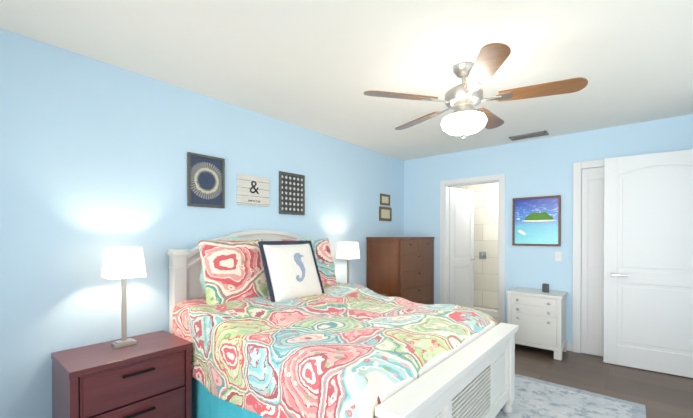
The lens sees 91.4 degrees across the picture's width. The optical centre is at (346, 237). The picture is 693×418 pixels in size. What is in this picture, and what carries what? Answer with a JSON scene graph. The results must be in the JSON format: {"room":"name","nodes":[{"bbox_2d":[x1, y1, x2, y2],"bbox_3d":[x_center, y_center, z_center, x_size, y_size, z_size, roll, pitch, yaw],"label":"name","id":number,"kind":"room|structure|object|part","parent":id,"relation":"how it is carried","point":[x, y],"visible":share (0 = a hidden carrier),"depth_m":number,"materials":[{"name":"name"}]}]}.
{"room":"bedroom","nodes":[
{"label":"bedroom","id":0,"kind":"room"},
{"bbox_2d":[0,28,403,417],"bbox_3d":[-0.937,0.064,3.115,0.120,2.440,5.740,0,0,40],"label":"wall","id":1,"kind":"structure","parent":0,"point":[93,159],"depth_m":2.27,"materials":[{"name":"blue paint"}]},
{"bbox_2d":[187,152,224,207],"bbox_3d":[-1.140,-0.454,2.760,0.021,0.420,0.310,0,0,40],"label":"picture","id":2,"kind":"object","parent":1,"relation":"attached to","point":[205,180],"visible":1,"depth_m":2.75},
{"bbox_2d":[237,173,268,206],"bbox_3d":[-0.851,-0.425,3.105,0.020,0.272,0.340,0,0,40],"label":"sign","id":3,"kind":"object","parent":1,"relation":"attached to","point":[252,190],"visible":1,"depth_m":3.09,"materials":[{"name":"white wood"}]},
{"bbox_2d":[279,171,304,214],"bbox_3d":[-0.554,-0.440,3.457,0.021,0.420,0.330,0,0,40],"label":"framed picture","id":4,"kind":"object","parent":1,"relation":"attached to","point":[291,193],"visible":1,"depth_m":3.45},
{"bbox_2d":[380,193,389,205],"bbox_3d":[0.544,-0.526,4.767,0.015,0.155,0.240,0,0,40],"label":"picture","id":5,"kind":"object","parent":1,"relation":"attached to","point":[384,199],"visible":1,"depth_m":4.75,"materials":[{"name":"brown paper"}]},
{"bbox_2d":[379,206,391,220],"bbox_3d":[0.550,-0.326,4.776,0.015,0.195,0.300,0,0,40],"label":"picture","id":6,"kind":"object","parent":1,"relation":"attached to","point":[385,213],"visible":1,"depth_m":4.77,"materials":[{"name":"brown paper"}]},
{"bbox_2d":[0,0,692,160],"bbox_3d":[0.410,-1.199,1.975,3.640,0.100,5.740,0,0,40],"label":"ceiling","id":7,"kind":"structure","parent":0,"point":[321,66],"depth_m":2.13,"materials":[{"name":"paint"}]},
{"bbox_2d":[364,43,587,139],"bbox_3d":[0.834,-0.906,2.333,1.338,0.490,1.289,0,0,40],"label":"ceiling fan","id":8,"kind":"object","parent":7,"relation":"hanging from","point":[462,101],"visible":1,"depth_m":2.17,"materials":[{"name":"brown wood"}]},
{"bbox_2d":[509,131,548,140],"bbox_3d":[2.078,-1.154,3.866,0.380,0.012,0.160,0,0,40],"label":"ceiling vent","id":9,"kind":"object","parent":7,"relation":"in","point":[529,135],"visible":0.98,"depth_m":3.84,"materials":[{"name":"black metal"}]},
{"bbox_2d":[452,182,498,308],"bbox_3d":[1.901,0.009,5.621,2.700,2.520,1.750,0,0,40],"label":"wall","id":10,"kind":"structure","parent":0,"point":[486,214],"depth_m":6.11,"materials":[{"name":"tile"}]},
{"bbox_2d":[479,252,485,258],"bbox_3d":[2.457,0.331,6.129,0.120,0.130,0.059,0,0,40],"label":"valve","id":11,"kind":"object","parent":10,"relation":"attached to","point":[482,255],"visible":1,"depth_m":6.13,"materials":[{"name":"silver metal"}]},
{"bbox_2d":[404,114,692,356],"bbox_3d":[2.218,0.058,4.134,3.400,2.440,0.120,0,0,40],"label":"wall","id":12,"kind":"structure","parent":0,"point":[538,167],"depth_m":4.02,"materials":[{"name":"blue paint"}]},
{"bbox_2d":[449,187,474,308],"bbox_3d":[1.744,0.274,5.074,0.175,1.980,0.697,0,0,40],"label":"bathroom door","id":13,"kind":"structure","parent":12,"relation":"in","point":[461,247],"depth_m":5.07,"materials":[{"name":"white paint"}]},
{"bbox_2d":[440,174,504,323],"bbox_3d":[1.694,0.240,4.564,0.865,2.070,0.138,0,0,40],"label":"trim","id":14,"kind":"structure","parent":12,"relation":"attached to","point":[445,185],"depth_m":4.57,"materials":[{"name":"white paint"}]},
{"bbox_2d":[512,195,560,245],"bbox_3d":[2.244,-0.187,4.012,0.505,0.580,0.029,0,0,40],"label":"picture","id":15,"kind":"object","parent":12,"relation":"attached to","point":[536,221],"visible":1,"depth_m":4.00,"materials":[{"name":"brown wood"}]},
{"bbox_2d":[555,251,561,261],"bbox_3d":[2.425,0.222,3.875,0.070,0.115,0.010,0,0,40],"label":"switch plate","id":16,"kind":"object","parent":12,"relation":"attached to","point":[558,255],"visible":1,"depth_m":3.87,"materials":[{"name":"white paint"}]},
{"bbox_2d":[567,343,571,350],"bbox_3d":[2.261,1.236,4.019,0.711,0.085,0.012,0,0,40],"label":"baseboard","id":17,"kind":"structure","parent":12,"relation":"attached to","point":[569,346],"depth_m":3.80,"materials":[{"name":"white paint"}]},
{"bbox_2d":[581,167,603,355],"bbox_3d":[3.017,0.265,3.372,1.112,2.018,0.017,0,0,40],"label":"closet door","id":18,"kind":"structure","parent":12,"relation":"in","point":[592,299],"depth_m":3.66,"materials":[{"name":"white paint"}]},
{"bbox_2d":[572,149,689,352],"bbox_3d":[3.000,0.229,3.381,1.234,2.107,0.027,0,0,40],"label":"trim","id":19,"kind":"structure","parent":12,"relation":"attached to","point":[578,167],"depth_m":3.74,"materials":[{"name":"white paint"}]},
{"bbox_2d":[603,149,692,377],"bbox_3d":[2.948,0.240,3.185,0.840,2.070,0.147,0,0,40],"label":"entry door","id":20,"kind":"structure","parent":12,"relation":"in","point":[648,266],"depth_m":3.23,"materials":[{"name":"white paint"}]},
{"bbox_2d":[474,306,692,417],"bbox_3d":[0.700,1.336,2.825,4.270,0.100,7.390,0,0,40],"label":"floor","id":21,"kind":"structure","parent":0,"point":[660,395],"depth_m":3.05,"materials":[{"name":"brown wood"}]},
{"bbox_2d":[51,330,191,417],"bbox_3d":[-1.377,0.990,2.109,0.476,0.600,0.633,0,0,40],"label":"nightstand","id":22,"kind":"object","parent":21,"relation":"on","point":[147,375],"visible":1,"depth_m":1.97,"materials":[{"name":"red wood"}]},
{"bbox_2d":[101,247,145,348],"bbox_3d":[-1.418,0.378,2.156,0.194,0.621,0.194,0,0,40],"label":"lamp","id":23,"kind":"object","parent":22,"relation":"on","point":[123,264],"visible":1,"depth_m":2.12,"materials":[{"name":"white fabric"}]},
{"bbox_2d":[366,237,434,304],"bbox_3d":[0.768,0.637,4.624,0.522,1.275,0.969,0,0,40],"label":"chest","id":24,"kind":"object","parent":21,"relation":"on","point":[402,267],"visible":0.62,"depth_m":4.32,"materials":[{"name":"brown wood"}]},
{"bbox_2d":[474,307,497,317],"bbox_3d":[1.988,1.218,5.732,2.490,0.100,0.120,0,0,40],"label":"curb","id":25,"kind":"object","parent":21,"relation":"on","point":[492,312],"depth_m":5.42,"materials":[{"name":"tile"}]},
{"bbox_2d":[507,287,567,359],"bbox_3d":[2.149,0.947,3.823,0.538,0.665,0.421,0,0,40],"label":"chest","id":26,"kind":"object","parent":21,"relation":"on","point":[537,317],"visible":0.96,"depth_m":3.67,"materials":[{"name":"paint"}]},
{"bbox_2d":[542,283,548,291],"bbox_3d":[2.224,0.567,3.779,0.068,0.093,0.068,0,0,40],"label":"speaker","id":27,"kind":"object","parent":26,"relation":"on","point":[545,287],"visible":1,"depth_m":3.75},
{"bbox_2d":[495,374,645,417],"bbox_3d":[0.445,1.286,2.156,2.260,0.006,3.000,0,0,40],"label":"rug","id":28,"kind":"object","parent":21,"relation":"on","point":[536,398],"visible":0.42,"depth_m":2.59,"materials":[{"name":"grey carpet"}]},
{"bbox_2d":[167,230,518,417],"bbox_3d":[-0.039,0.609,2.504,2.018,1.342,1.702,0,0,40],"label":"bed","id":29,"kind":"object","parent":28,"relation":"on","point":[272,324],"visible":0.98,"depth_m":2.09,"materials":[{"name":"multicoloured fabric"}]},
{"bbox_3d":[-0.768,0.605,3.120,0.108,1.342,1.644,0,0,40],"label":"headboard","id":30,"kind":"part","parent":29,"relation":"part of","materials":[{"name":"white paint"}]},
{"bbox_2d":[263,244,321,301],"bbox_3d":[-0.444,0.285,2.833,0.266,0.482,0.532,0,0,40],"label":"cushion","id":31,"kind":"object","parent":29,"relation":"on","point":[290,271],"depth_m":2.74,"materials":[{"name":"fabric"}]},
{"bbox_2d":[172,282,496,417],"bbox_3d":[-0.042,0.722,2.509,1.791,0.526,1.707,0,0,40],"label":"comforter","id":32,"kind":"object","parent":29,"relation":"on","point":[333,349],"depth_m":1.95,"materials":[{"name":"multicoloured fabric"}]},
{"bbox_3d":[-0.038,0.858,2.508,1.805,0.460,1.520,0,0,40],"label":"mattress","id":33,"kind":"part","parent":29,"relation":"part of","materials":[{"name":"white fabric"}]},
{"bbox_3d":[0.687,0.968,1.899,0.124,0.632,1.650,0,0,40],"label":"footboard","id":34,"kind":"part","parent":29,"relation":"part of","materials":[{"name":"white paint"}]},
{"bbox_3d":[0.125,0.979,3.897,0.476,0.600,0.633,0,0,40],"label":"nightstand","id":35,"kind":"object","parent":21,"relation":"on","visible":0},
{"bbox_2d":[336,242,359,282],"bbox_3d":[0.020,0.368,3.867,0.194,0.621,0.194,0,0,40],"label":"lamp","id":36,"kind":"object","parent":35,"relation":"on","point":[347,250],"visible":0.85,"depth_m":3.81,"materials":[{"name":"white fabric"}]}
]}

